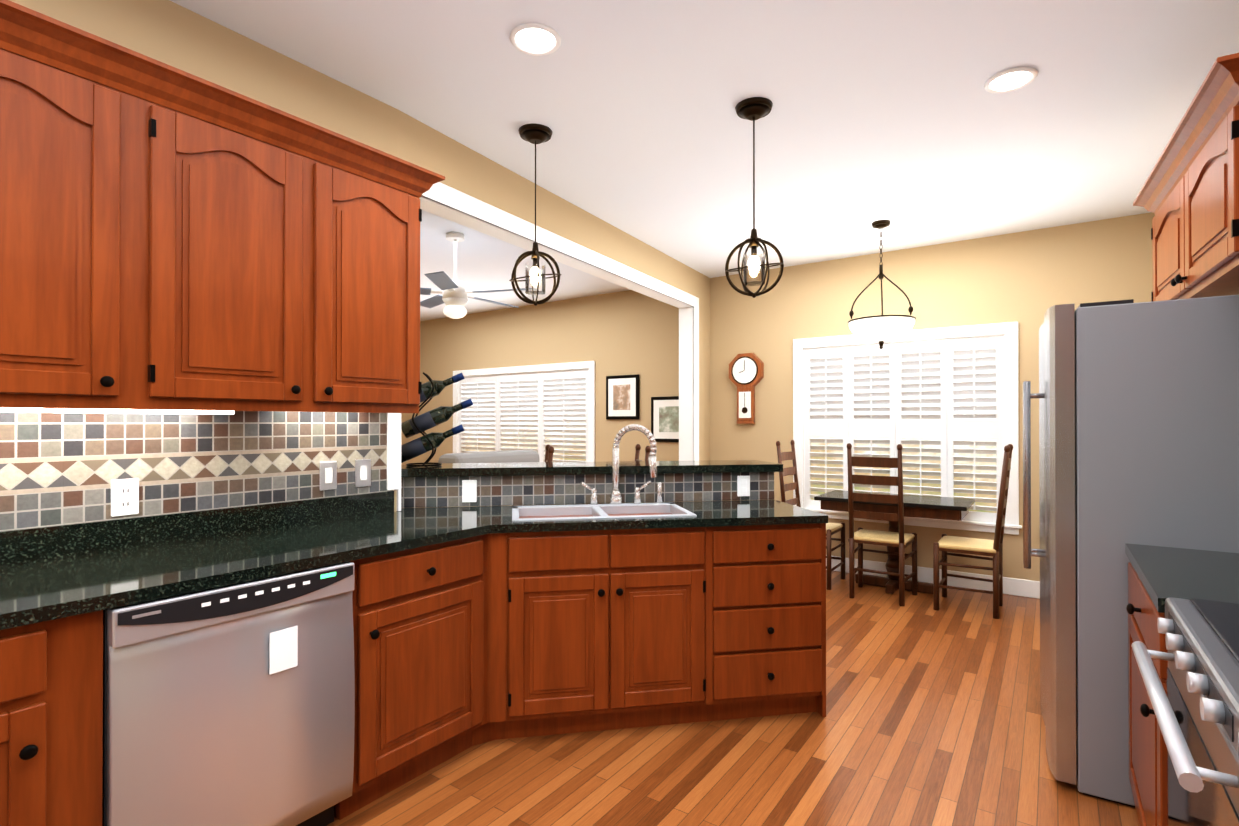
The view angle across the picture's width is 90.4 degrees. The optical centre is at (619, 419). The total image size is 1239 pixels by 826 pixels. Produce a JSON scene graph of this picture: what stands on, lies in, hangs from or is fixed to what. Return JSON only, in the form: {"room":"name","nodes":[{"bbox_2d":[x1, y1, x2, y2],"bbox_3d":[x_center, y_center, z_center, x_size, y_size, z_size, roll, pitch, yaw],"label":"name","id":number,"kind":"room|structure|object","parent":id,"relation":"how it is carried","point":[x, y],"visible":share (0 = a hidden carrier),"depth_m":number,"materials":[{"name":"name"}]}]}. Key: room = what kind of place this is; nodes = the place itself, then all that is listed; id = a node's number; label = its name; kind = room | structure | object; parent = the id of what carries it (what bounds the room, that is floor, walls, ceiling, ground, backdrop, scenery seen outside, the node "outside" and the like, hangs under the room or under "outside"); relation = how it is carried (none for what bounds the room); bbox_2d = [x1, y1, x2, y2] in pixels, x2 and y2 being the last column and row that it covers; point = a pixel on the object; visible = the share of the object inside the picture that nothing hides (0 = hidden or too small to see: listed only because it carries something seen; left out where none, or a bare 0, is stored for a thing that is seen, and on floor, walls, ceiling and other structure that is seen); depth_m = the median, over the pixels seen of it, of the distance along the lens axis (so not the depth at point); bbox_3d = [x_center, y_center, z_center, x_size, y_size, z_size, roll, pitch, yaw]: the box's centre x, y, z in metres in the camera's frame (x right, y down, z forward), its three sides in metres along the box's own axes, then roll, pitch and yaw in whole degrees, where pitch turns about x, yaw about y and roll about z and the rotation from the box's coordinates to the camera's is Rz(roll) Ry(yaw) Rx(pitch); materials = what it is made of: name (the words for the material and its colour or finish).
{"room":"kitchen","nodes":[
{"label":"kitchen","id":0,"kind":"room"},
{"bbox_2d":[9,0,396,511],"bbox_3d":[-2.449,-0.059,1.292,0.500,2.790,4.200,0,0,35],"label":"wall","id":1,"kind":"structure","parent":0,"point":[171,33],"depth_m":2.29,"materials":[{"name":"beige paint"}]},
{"bbox_2d":[0,0,143,407],"bbox_3d":[-1.678,-0.544,1.663,0.332,0.980,0.512,0,0,35],"label":"upper cabinet","id":2,"kind":"object","parent":1,"relation":"attached to","point":[72,102],"depth_m":1.66,"materials":[{"name":"brown wood"}]},
{"bbox_2d":[0,492,393,563],"bbox_3d":[-2.017,0.372,1.446,0.021,0.100,3.390,0,0,35],"label":"backsplash","id":3,"kind":"structure","parent":1,"relation":"attached to","point":[18,546],"depth_m":2.12,"materials":[{"name":"black stone"}]},
{"bbox_2d":[0,408,396,530],"bbox_3d":[-2.017,0.132,1.464,0.001,0.382,3.418,0,0,35],"label":"tile backsplash","id":4,"kind":"structure","parent":1,"relation":"attached to","point":[60,468],"depth_m":2.14,"materials":[{"name":"tile"}]},
{"bbox_2d":[111,478,138,516],"bbox_3d":[-1.621,0.256,2.019,0.008,0.120,0.074,0,0,35],"label":"electrical outlet plate","id":5,"kind":"object","parent":4,"relation":"attached to","point":[124,497],"depth_m":2.02,"materials":[{"name":"white plastic"}]},
{"bbox_2d":[320,461,336,490],"bbox_3d":[-1.223,0.237,2.587,0.007,0.120,0.074,0,0,35],"label":"light switch","id":6,"kind":"object","parent":4,"relation":"attached to","point":[328,469],"depth_m":2.58,"materials":[{"name":"white plastic"}]},
{"bbox_2d":[355,459,370,486],"bbox_3d":[-1.131,0.238,2.718,0.007,0.120,0.074,0,0,35],"label":"light switch","id":7,"kind":"object","parent":4,"relation":"attached to","point":[362,467],"depth_m":2.71,"materials":[{"name":"white plastic"}]},
{"bbox_2d":[136,56,315,410],"bbox_3d":[-1.385,-0.542,2.080,0.332,0.980,0.508,0,0,35],"label":"upper cabinet","id":8,"kind":"object","parent":1,"relation":"attached to","point":[173,240],"depth_m":1.97,"materials":[{"name":"brown wood"}]},
{"bbox_2d":[268,128,427,411],"bbox_3d":[-1.102,-0.540,2.484,0.332,0.980,0.478,0,0,35],"label":"upper cabinet","id":9,"kind":"object","parent":1,"relation":"attached to","point":[369,213],"depth_m":2.37,"materials":[{"name":"brown wood"}]},
{"bbox_2d":[397,109,709,460],"bbox_3d":[-0.108,-0.043,4.596,0.130,2.790,3.925,0,0,30],"label":"wall","id":10,"kind":"structure","parent":0,"point":[460,167],"depth_m":3.91,"materials":[{"name":"beige paint"}]},
{"bbox_2d":[387,182,698,510],"bbox_3d":[-0.211,0.087,4.414,0.162,2.528,3.619,0,0,30],"label":"door frame","id":11,"kind":"structure","parent":10,"relation":"attached to","point":[442,200],"depth_m":4.19,"materials":[{"name":"white wood"}]},
{"bbox_2d":[401,472,825,716],"bbox_3d":[-0.027,0.813,3.092,1.928,1.064,1.530,0,0,35],"label":"wall","id":12,"kind":"structure","parent":0,"point":[423,492],"depth_m":3.11,"materials":[{"name":"multicoloured tile"}]},
{"bbox_2d":[462,480,476,502],"bbox_3d":[-0.739,0.354,3.031,0.070,0.110,0.008,0,0,-10],"label":"electrical outlet plate","id":13,"kind":"object","parent":12,"relation":"attached to","point":[469,487],"depth_m":3.03,"materials":[{"name":"white plastic"}]},
{"bbox_2d":[737,476,749,496],"bbox_3d":[0.660,0.356,3.275,0.070,0.110,0.008,0,0,-10],"label":"electrical outlet plate","id":14,"kind":"object","parent":12,"relation":"attached to","point":[743,482],"depth_m":3.27,"materials":[{"name":"white plastic"}]},
{"bbox_2d":[170,0,1238,320],"bbox_3d":[-2.137,-1.494,3.452,9.535,0.100,8.480,0,0,35],"label":"ceiling","id":15,"kind":"structure","parent":0,"point":[904,122],"depth_m":2.84,"materials":[{"name":"white paint"}]},
{"bbox_2d":[420,232,536,318],"bbox_3d":[-1.259,-1.110,4.825,1.292,0.654,1.243,0,0,35],"label":"ceiling fan","id":16,"kind":"object","parent":15,"relation":"hanging from","point":[454,298],"visible":0.92,"depth_m":4.73,"materials":[{"name":"white"}]},
{"bbox_2d":[510,23,560,55],"bbox_3d":[-0.320,-1.445,2.345,0.196,0.014,0.196,0,0,35],"label":"recessed light","id":17,"kind":"object","parent":15,"relation":"in","point":[536,39],"visible":1,"depth_m":2.34,"materials":[{"name":"white"}]},
{"bbox_2d":[509,124,561,305],"bbox_3d":[-0.422,-1.007,3.093,0.265,0.876,0.261,0,0,35],"label":"cage pendant light","id":18,"kind":"object","parent":15,"relation":"hanging from","point":[535,134],"visible":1,"depth_m":3.07,"materials":[{"name":"brown metal"}]},
{"bbox_2d":[725,97,783,297],"bbox_3d":[0.622,-1.004,2.848,0.265,0.886,0.261,0,0,35],"label":"cage pendant light","id":19,"kind":"object","parent":15,"relation":"hanging from","point":[753,109],"visible":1,"depth_m":2.83,"materials":[{"name":"brown metal"}]},
{"bbox_2d":[848,220,915,348],"bbox_3d":[1.915,-0.975,4.505,0.462,0.928,0.470,0,0,35],"label":"pendant chandelier","id":20,"kind":"object","parent":15,"relation":"hanging from","point":[881,329],"visible":1,"depth_m":4.38,"materials":[{"name":"white glass"}]},
{"bbox_2d":[984,67,1037,92],"bbox_3d":[1.665,-1.444,2.624,0.196,0.014,0.196,0,0,35],"label":"recessed light","id":21,"kind":"object","parent":15,"relation":"in","point":[1012,79],"visible":0.98,"depth_m":2.61,"materials":[{"name":"white"}]},
{"bbox_2d":[326,570,1138,825],"bbox_3d":[-2.137,1.386,3.438,9.535,0.080,8.480,0,0,35],"label":"floor","id":22,"kind":"structure","parent":0,"point":[933,717],"depth_m":2.43,"materials":[{"name":"brown wood"}]},
{"bbox_2d":[0,612,103,825],"bbox_3d":[-1.674,0.897,1.413,0.616,0.879,0.620,0,0,35],"label":"base cabinet","id":23,"kind":"object","parent":22,"relation":"on","point":[52,673],"depth_m":1.43,"materials":[{"name":"brown wood"}]},
{"bbox_2d":[100,556,363,825],"bbox_3d":[-1.282,0.903,1.910,0.594,0.872,0.636,0,0,35],"label":"dishwasher","id":24,"kind":"object","parent":22,"relation":"on","point":[314,662],"depth_m":1.72,"materials":[{"name":"silver metal"}]},
{"bbox_2d":[364,540,471,805],"bbox_3d":[-0.960,0.902,2.428,0.616,0.879,0.573,0,0,35],"label":"base cabinet","id":25,"kind":"object","parent":22,"relation":"on","point":[418,602],"depth_m":2.23,"materials":[{"name":"brown wood"}]},
{"bbox_2d":[438,450,538,462],"bbox_3d":[-1.650,0.805,5.250,1.850,1.100,0.900,0,0,35],"label":"sofa","id":26,"kind":"object","parent":22,"relation":"on","point":[512,456],"visible":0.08,"depth_m":4.67,"materials":[{"name":"grey fabric"}]},
{"bbox_2d":[545,444,553,461],"bbox_3d":[-0.594,0.753,3.715,0.381,1.190,0.380,0,0,-10],"label":"bar stool","id":27,"kind":"object","parent":22,"relation":"on","point":[549,449],"visible":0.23,"depth_m":3.59,"materials":[{"name":"brown wood"}]},
{"bbox_2d":[380,484,827,745],"bbox_3d":[0.025,0.887,2.931,1.649,0.914,1.518,0,0,35],"label":"base cabinet","id":28,"kind":"object","parent":22,"relation":"on","point":[593,616],"depth_m":2.63,"materials":[{"name":"brown wood"}]},
{"bbox_2d":[0,516,471,631],"bbox_3d":[-1.063,0.438,1.669,1.325,0.038,4.854,0,0,35],"label":"countertop","id":29,"kind":"structure","parent":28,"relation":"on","point":[37,591],"depth_m":1.82,"materials":[{"name":"black stone"}]},
{"bbox_2d":[401,372,473,465],"bbox_3d":[-0.975,-0.004,3.186,0.320,0.482,0.320,0,0,35],"label":"wine rack","id":30,"kind":"object","parent":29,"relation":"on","point":[421,423],"visible":0.88,"depth_m":3.15,"materials":[{"name":"black metal"}]},
{"bbox_2d":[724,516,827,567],"bbox_3d":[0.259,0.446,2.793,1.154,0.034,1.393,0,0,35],"label":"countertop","id":31,"kind":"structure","parent":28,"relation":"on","point":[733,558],"depth_m":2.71,"materials":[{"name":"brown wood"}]},
{"bbox_2d":[635,444,650,460],"bbox_3d":[-0.023,0.754,3.815,0.381,1.190,0.380,0,0,-10],"label":"bar stool","id":32,"kind":"object","parent":22,"relation":"on","point":[638,449],"visible":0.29,"depth_m":3.95,"materials":[{"name":"brown wood"}]},
{"bbox_2d":[776,440,844,589],"bbox_3d":[1.607,0.768,5.185,0.467,1.174,0.440,0,0,35],"label":"chair","id":33,"kind":"object","parent":22,"relation":"on","point":[832,528],"visible":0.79,"depth_m":5.21,"materials":[{"name":"brown wood"}]},
{"bbox_2d":[846,443,916,605],"bbox_3d":[1.988,0.765,4.686,0.440,1.174,0.467,0,0,35],"label":"chair","id":34,"kind":"object","parent":22,"relation":"on","point":[901,540],"visible":1,"depth_m":4.57,"materials":[{"name":"brown wood"}]},
{"bbox_2d":[814,490,974,593],"bbox_3d":[2.176,0.988,4.893,1.080,0.730,0.580,0,0,35],"label":"dining table","id":35,"kind":"object","parent":22,"relation":"on","point":[944,508],"visible":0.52,"depth_m":4.78,"materials":[{"name":"black wood"}]},
{"bbox_2d":[933,444,1012,618],"bbox_3d":[2.536,0.764,4.409,0.467,1.174,0.440,0,0,35],"label":"chair","id":36,"kind":"object","parent":22,"relation":"on","point":[945,544],"visible":1,"depth_m":4.32,"materials":[{"name":"brown wood"}]},
{"bbox_2d":[1023,295,1238,806],"bbox_3d":[2.139,0.461,2.419,0.925,1.760,0.949,0,0,35],"label":"refrigerator","id":37,"kind":"object","parent":22,"relation":"on","point":[1139,423],"visible":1,"depth_m":2.15,"materials":[{"name":"grey metal"}]},
{"bbox_2d":[1126,555,1167,825],"bbox_3d":[1.766,0.898,1.600,0.626,0.879,0.800,0,0,35],"label":"base cabinet","id":38,"kind":"object","parent":22,"relation":"on","point":[1147,746],"depth_m":1.71,"materials":[{"name":"brown wood"}]},
{"bbox_2d":[1125,543,1238,606],"bbox_3d":[1.764,0.440,1.604,0.631,0.034,0.800,0,0,35],"label":"countertop","id":39,"kind":"structure","parent":38,"relation":"on","point":[1166,572],"depth_m":1.70,"materials":[{"name":"black stone"}]},
{"bbox_2d":[1131,597,1238,825],"bbox_3d":[1.290,0.871,0.976,0.685,0.926,0.760,0,0,35],"label":"range","id":40,"kind":"object","parent":22,"relation":"on","point":[1196,709],"visible":0.98,"depth_m":1.11,"materials":[{"name":"silver metal"}]},
{"bbox_2d":[401,212,1154,580],"bbox_3d":[0.233,-0.032,6.815,9.535,2.790,0.160,0,0,35],"label":"wall","id":41,"kind":"structure","parent":0,"point":[1025,280],"depth_m":5.75,"materials":[{"name":"beige paint"}]},
{"bbox_2d":[453,361,594,461],"bbox_3d":[-1.252,0.070,7.819,2.490,1.474,0.185,0,0,35],"label":"window shutters","id":42,"kind":"object","parent":41,"relation":"attached to","point":[536,408],"visible":0.75,"depth_m":7.70,"materials":[{"name":"white wood"}]},
{"bbox_2d":[606,374,638,419],"bbox_3d":[0.032,-0.242,6.839,0.440,0.490,0.028,0,0,35],"label":"picture frame","id":43,"kind":"object","parent":41,"relation":"attached to","point":[622,396],"visible":1,"depth_m":6.82,"materials":[{"name":"black metal"}]},
{"bbox_2d":[651,396,678,441],"bbox_3d":[0.531,0.001,6.487,0.460,0.480,0.028,0,0,35],"label":"picture frame","id":44,"kind":"object","parent":41,"relation":"attached to","point":[664,419],"visible":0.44,"depth_m":6.50,"materials":[{"name":"black metal"}]},
{"bbox_2d":[729,353,763,423],"bbox_3d":[1.224,-0.299,5.979,0.342,0.686,0.064,0,0,35],"label":"clock","id":45,"kind":"object","parent":41,"relation":"attached to","point":[746,373],"visible":1,"depth_m":5.95,"materials":[{"name":"brown wood"}]},
{"bbox_2d":[793,322,1021,534],"bbox_3d":[2.372,0.072,5.271,1.800,1.633,0.185,0,0,35],"label":"window shutters","id":46,"kind":"object","parent":41,"relation":"attached to","point":[939,407],"visible":0.81,"depth_m":5.16,"materials":[{"name":"white wood"}]},
{"bbox_2d":[826,555,1039,598],"bbox_3d":[2.415,1.290,5.162,3.669,0.130,0.023,0,0,35],"label":"baseboard","id":47,"kind":"structure","parent":41,"relation":"attached to","point":[1021,587],"depth_m":4.91,"materials":[{"name":"white wood"}]},
{"bbox_3d":[1.603,-0.062,0.693,0.150,2.790,8.280,0,0,35],"label":"wall","id":48,"kind":"structure","parent":0,"visible":0},
{"bbox_2d":[1145,157,1164,301],"bbox_3d":[2.443,-0.745,2.436,0.446,0.572,0.701,0,0,35],"label":"upper cabinet","id":49,"kind":"object","parent":48,"relation":"attached to","point":[1155,199],"depth_m":2.69,"materials":[{"name":"brown wood"}]},
{"bbox_2d":[1165,57,1238,299],"bbox_3d":[2.123,-0.747,1.981,0.446,0.572,0.681,0,0,35],"label":"upper cabinet","id":50,"kind":"object","parent":48,"relation":"attached to","point":[1188,195],"depth_m":2.07,"materials":[{"name":"brown wood"}]}
]}

